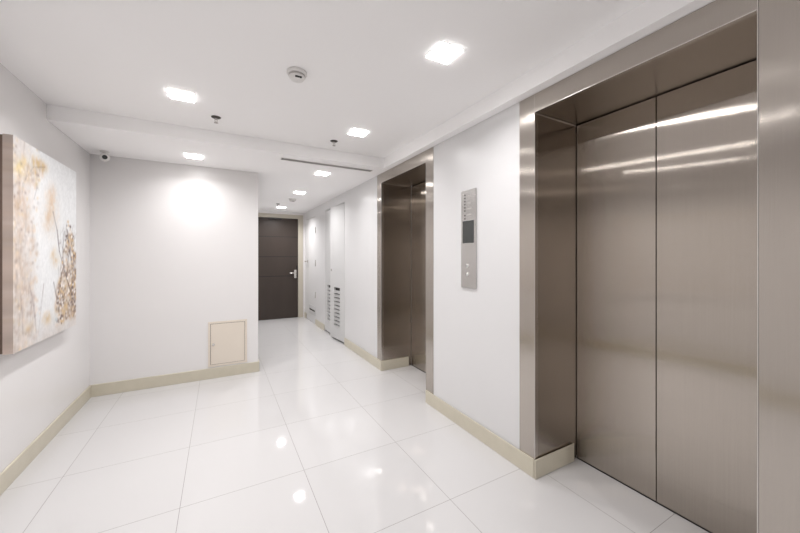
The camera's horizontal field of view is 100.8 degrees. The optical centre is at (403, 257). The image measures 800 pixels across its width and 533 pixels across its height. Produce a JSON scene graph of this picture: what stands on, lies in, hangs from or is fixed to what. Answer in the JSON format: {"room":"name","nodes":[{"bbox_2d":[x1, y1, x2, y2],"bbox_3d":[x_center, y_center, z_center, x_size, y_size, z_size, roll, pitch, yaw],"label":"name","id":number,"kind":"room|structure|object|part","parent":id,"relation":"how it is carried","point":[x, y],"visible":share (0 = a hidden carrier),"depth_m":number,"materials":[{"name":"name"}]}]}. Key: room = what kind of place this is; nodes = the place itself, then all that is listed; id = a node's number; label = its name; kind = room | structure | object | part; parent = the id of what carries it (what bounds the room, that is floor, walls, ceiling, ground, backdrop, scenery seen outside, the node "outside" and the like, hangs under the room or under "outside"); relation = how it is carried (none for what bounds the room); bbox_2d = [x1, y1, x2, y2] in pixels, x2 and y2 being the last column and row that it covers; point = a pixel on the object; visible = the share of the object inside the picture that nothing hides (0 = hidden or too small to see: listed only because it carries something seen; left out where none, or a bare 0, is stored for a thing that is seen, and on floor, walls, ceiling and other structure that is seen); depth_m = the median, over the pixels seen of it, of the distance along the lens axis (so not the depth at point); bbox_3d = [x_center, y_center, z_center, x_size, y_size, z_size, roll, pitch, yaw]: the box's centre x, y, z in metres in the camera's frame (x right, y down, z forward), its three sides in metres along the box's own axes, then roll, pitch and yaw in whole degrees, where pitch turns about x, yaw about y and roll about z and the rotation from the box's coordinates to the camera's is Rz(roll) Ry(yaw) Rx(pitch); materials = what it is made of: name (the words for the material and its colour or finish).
{"room":"elevator lobby","nodes":[
{"label":"elevator lobby","id":0,"kind":"room"},
{"bbox_2d":[0,63,89,472],"bbox_3d":[-2.139,0.015,1.524,0.150,2.569,9.941,0,0,-29],"label":"wall","id":1,"kind":"structure","parent":0,"point":[39,381],"depth_m":2.28,"materials":[{"name":"paint"}]},
{"bbox_2d":[0,134,75,354],"bbox_3d":[-2.380,-0.070,2.185,0.070,1.196,0.908,0,0,-29],"label":"painting","id":2,"kind":"object","parent":1,"relation":"attached to","point":[38,192],"visible":1,"depth_m":2.01,"materials":[{"name":"paint"}]},
{"bbox_3d":[-2.398,-0.070,2.175,0.029,1.188,0.900,0,0,-29],"label":"stretcher frame","id":3,"kind":"part","parent":2,"relation":"part of","materials":[{"name":"brown wood"}]},
{"bbox_2d":[90,154,257,384],"bbox_3d":[-3.071,0.169,4.839,1.440,2.262,3.240,0,0,-29],"label":"wall","id":4,"kind":"structure","parent":0,"point":[174,247],"depth_m":3.35,"materials":[{"name":"paint"}]},
{"bbox_2d":[0,359,258,495],"bbox_3d":[-1.439,1.244,1.913,1.452,0.112,9.941,0,0,-29],"label":"baseboard","id":5,"kind":"structure","parent":4,"relation":"attached to","point":[101,389],"depth_m":3.10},
{"bbox_2d":[208,319,246,366],"bbox_3d":[-1.916,0.934,3.616,0.378,0.483,0.018,0,0,-29],"label":"access hatch","id":6,"kind":"object","parent":4,"relation":"attached to","point":[227,340],"visible":1,"depth_m":3.61,"materials":[{"name":"beige paint"}]},
{"bbox_2d":[258,210,304,316],"bbox_3d":[-2.451,0.169,7.122,1.859,2.262,0.150,0,0,-29],"label":"wall","id":7,"kind":"structure","parent":0,"point":[259,211],"depth_m":7.19,"materials":[{"name":"paint"}]},
{"bbox_2d":[258,213,302,319],"bbox_3d":[-2.672,0.196,6.936,1.105,2.208,0.160,0,0,-29],"label":"door","id":8,"kind":"structure","parent":7,"relation":"in","point":[280,236],"depth_m":6.97,"materials":[{"name":"brown laminate"}]},
{"bbox_3d":[-2.686,-0.867,6.956,0.904,0.083,0.111,0,0,-29],"label":"head casing","id":9,"kind":"part","parent":8,"relation":"part of","materials":[{"name":"beige wood"}]},
{"bbox_3d":[-2.246,0.196,7.200,0.103,2.208,0.112,0,0,-29],"label":"casing","id":10,"kind":"part","parent":8,"relation":"part of","materials":[{"name":"beige wood"}]},
{"bbox_2d":[0,0,646,212],"bbox_3d":[-0.668,-1.141,2.426,3.299,0.357,10.091,0,0,-29],"label":"ceiling","id":11,"kind":"structure","parent":0,"point":[103,71],"depth_m":1.89,"materials":[{"name":"white paint"}]},
{"bbox_2d":[99,150,109,160],"bbox_3d":[-2.715,-0.913,3.007,0.074,0.098,0.127,0,0,-43],"label":"security camera","id":12,"kind":"object","parent":11,"relation":"attached to","point":[103,156],"visible":1,"depth_m":2.97,"materials":[{"name":"white plastic"}]},
{"bbox_2d":[167,88,194,102],"bbox_3d":[-1.464,-1.065,2.184,0.147,0.006,0.147,0,0,-29],"label":"recessed light","id":13,"kind":"object","parent":11,"relation":"in","point":[174,94],"visible":1,"depth_m":2.17,"materials":[{"name":"white plastic"}]},
{"bbox_2d":[184,153,202,159],"bbox_3d":[-1.994,-0.958,3.148,0.147,0.006,0.147,0,0,-29],"label":"recessed light","id":14,"kind":"object","parent":11,"relation":"in","point":[187,155],"visible":1,"depth_m":3.14,"materials":[{"name":"white plastic"}]},
{"bbox_2d":[211,115,220,123],"bbox_3d":[-1.429,-1.047,2.524,0.068,0.044,0.068,0,0,-29],"label":"sprinkler","id":15,"kind":"object","parent":11,"relation":"attached to","point":[215,117],"visible":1,"depth_m":2.52,"materials":[{"name":"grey metal"}]},
{"bbox_2d":[287,66,306,82],"bbox_3d":[-0.614,-1.045,1.909,0.112,0.048,0.112,0,0,-29],"label":"smoke detector","id":16,"kind":"object","parent":11,"relation":"attached to","point":[296,74],"visible":1,"depth_m":1.88,"materials":[{"name":"white plastic"}]},
{"bbox_2d":[315,171,329,175],"bbox_3d":[-0.929,-0.958,3.796,0.147,0.006,0.147,0,0,-29],"label":"recessed light","id":17,"kind":"object","parent":11,"relation":"in","point":[317,172],"visible":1,"depth_m":3.77,"materials":[{"name":"white plastic"}]},
{"bbox_2d":[280,157,372,171],"bbox_3d":[-0.772,-0.959,3.450,0.960,0.006,0.072,0,0,-29],"label":"ceiling vent","id":18,"kind":"object","parent":11,"relation":"in","point":[285,159],"visible":1,"depth_m":3.42,"materials":[{"name":"white plastic"}]},
{"bbox_2d":[348,128,369,136],"bbox_3d":[-0.384,-1.065,2.835,0.147,0.006,0.147,0,0,-29],"label":"recessed light","id":19,"kind":"object","parent":11,"relation":"in","point":[356,132],"visible":1,"depth_m":2.82,"materials":[{"name":"white plastic"}]},
{"bbox_2d":[425,41,463,63],"bbox_3d":[0.216,-1.065,1.733,0.147,0.006,0.147,0,0,-29],"label":"recessed light","id":20,"kind":"object","parent":11,"relation":"in","point":[443,52],"visible":1,"depth_m":1.73,"materials":[{"name":"white plastic"}]},
{"bbox_2d":[0,317,708,532],"bbox_3d":[-0.677,1.360,2.392,3.549,0.120,10.341,0,0,-29],"label":"floor","id":21,"kind":"structure","parent":0,"point":[320,438],"depth_m":2.00,"materials":[{"name":"tile"}]},
{"bbox_2d":[325,202,344,341],"bbox_3d":[-1.008,0.238,5.439,0.390,2.121,1.058,0,0,-29],"label":"door","id":22,"kind":"structure","parent":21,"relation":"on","point":[334,216],"depth_m":5.19,"materials":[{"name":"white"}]},
{"bbox_3d":[-1.245,0.234,5.621,0.030,2.075,0.485,0,0,-29],"label":"door","id":23,"kind":"part","parent":22,"relation":"part of","materials":[{"name":"white paint"}]},
{"bbox_2d":[305,102,519,449],"bbox_3d":[0.540,0.169,3.011,0.620,2.262,9.941,0,0,-29],"label":"wall","id":24,"kind":"structure","parent":0,"point":[477,331],"depth_m":2.45,"materials":[{"name":"white paint"}]},
{"bbox_2d":[305,216,315,322],"bbox_3d":[-1.881,0.250,6.707,0.108,2.092,0.758,0,0,-29],"label":"door","id":25,"kind":"structure","parent":24,"relation":"in","point":[311,223],"depth_m":6.70,"materials":[{"name":"grey plastic"}]},
{"bbox_2d":[309,304,314,315],"bbox_3d":[-1.828,1.055,6.631,0.009,0.180,0.490,0,0,-29],"label":"vent grille","id":26,"kind":"object","parent":25,"relation":"attached to","point":[311,306],"depth_m":6.62,"materials":[{"name":"grey plastic"}]},
{"bbox_2d":[377,147,433,394],"bbox_3d":[0.176,0.170,3.490,0.459,2.260,1.166,0,0,-29],"label":"elevator","id":27,"kind":"object","parent":24,"relation":"attached to","point":[405,213],"visible":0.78,"depth_m":3.83,"materials":[{"name":"metal"}]},
{"bbox_3d":[-0.265,0.170,3.849,0.034,2.260,0.112,0,0,-29],"label":"frame post","id":28,"kind":"part","parent":27,"relation":"part of","materials":[{"name":"metal"}]},
{"bbox_3d":[-0.071,0.170,3.910,0.364,2.260,0.030,0,0,-29],"label":"jamb panel","id":29,"kind":"part","parent":27,"relation":"part of","materials":[{"name":"metal"}]},
{"bbox_3d":[0.169,-0.870,3.487,0.374,0.030,0.943,0,0,-29],"label":"header panel","id":30,"kind":"part","parent":27,"relation":"part of","materials":[{"name":"metal"}]},
{"bbox_3d":[0.223,0.221,3.786,0.030,2.140,0.467,0,0,-29],"label":"door panel","id":31,"kind":"part","parent":27,"relation":"part of","materials":[{"name":"metal"}]},
{"bbox_3d":[0.247,0.170,2.927,0.034,2.260,0.112,0,0,-29],"label":"frame post","id":32,"kind":"part","parent":27,"relation":"part of","materials":[{"name":"metal"}]},
{"bbox_2d":[304,312,573,479],"bbox_3d":[0.418,1.244,2.943,0.366,0.112,9.941,0,0,-29],"label":"baseboard","id":33,"kind":"structure","parent":24,"relation":"attached to","point":[537,468],"depth_m":2.28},
{"bbox_2d":[461,188,476,288],"bbox_3d":[0.484,-0.135,2.454,0.017,0.730,0.165,0,0,-29],"label":"panel","id":34,"kind":"object","parent":24,"relation":"attached to","point":[468,197],"visible":1,"depth_m":2.44,"materials":[{"name":"metal"}]},
{"bbox_2d":[384,0,714,168],"bbox_3d":[1.509,-1.016,1.196,0.687,0.107,5.826,0,0,-29],"label":"ceiling beam","id":35,"kind":"structure","parent":24,"relation":"attached to","point":[650,16],"depth_m":1.70,"materials":[{"name":"white paint"}]},
{"bbox_2d":[520,0,799,532],"bbox_3d":[1.196,0.170,1.653,0.459,2.260,1.149,0,0,-29],"label":"elevator","id":36,"kind":"object","parent":24,"relation":"attached to","point":[660,177],"visible":0.98,"depth_m":1.65,"materials":[{"name":"metal"}]},
{"bbox_3d":[0.759,0.170,2.004,0.034,2.260,0.112,0,0,-29],"label":"frame post","id":37,"kind":"part","parent":36,"relation":"part of","materials":[{"name":"metal"}]},
{"bbox_3d":[0.953,0.170,2.065,0.364,2.260,0.030,0,0,-29],"label":"jamb panel","id":38,"kind":"part","parent":36,"relation":"part of","materials":[{"name":"metal"}]},
{"bbox_3d":[1.241,0.221,1.951,0.030,2.140,0.442,0,0,-29],"label":"door panel","id":39,"kind":"part","parent":36,"relation":"part of","materials":[{"name":"metal"}]},
{"bbox_3d":[1.359,1.298,1.744,0.031,0.005,0.926,0,0,-29],"label":"sill","id":40,"kind":"part","parent":36,"relation":"part of","materials":[{"name":"black"}]},
{"bbox_3d":[1.190,-0.870,1.649,0.374,0.030,0.926,0,0,-29],"label":"header panel","id":41,"kind":"part","parent":36,"relation":"part of","materials":[{"name":"metal"}]},
{"bbox_3d":[1.385,0.170,1.758,0.026,2.260,0.986,0,0,-29],"label":"shaft panel","id":42,"kind":"part","parent":36,"relation":"part of","materials":[{"name":"silver metal"}]},
{"bbox_3d":[1.466,0.221,1.547,0.030,2.140,0.474,0,0,-29],"label":"door panel","id":43,"kind":"part","parent":36,"relation":"part of","materials":[{"name":"metal"}]},
{"bbox_3d":[1.263,0.170,1.097,0.034,2.260,0.112,0,0,-29],"label":"frame post","id":44,"kind":"part","parent":36,"relation":"part of","materials":[{"name":"metal"}]}
]}

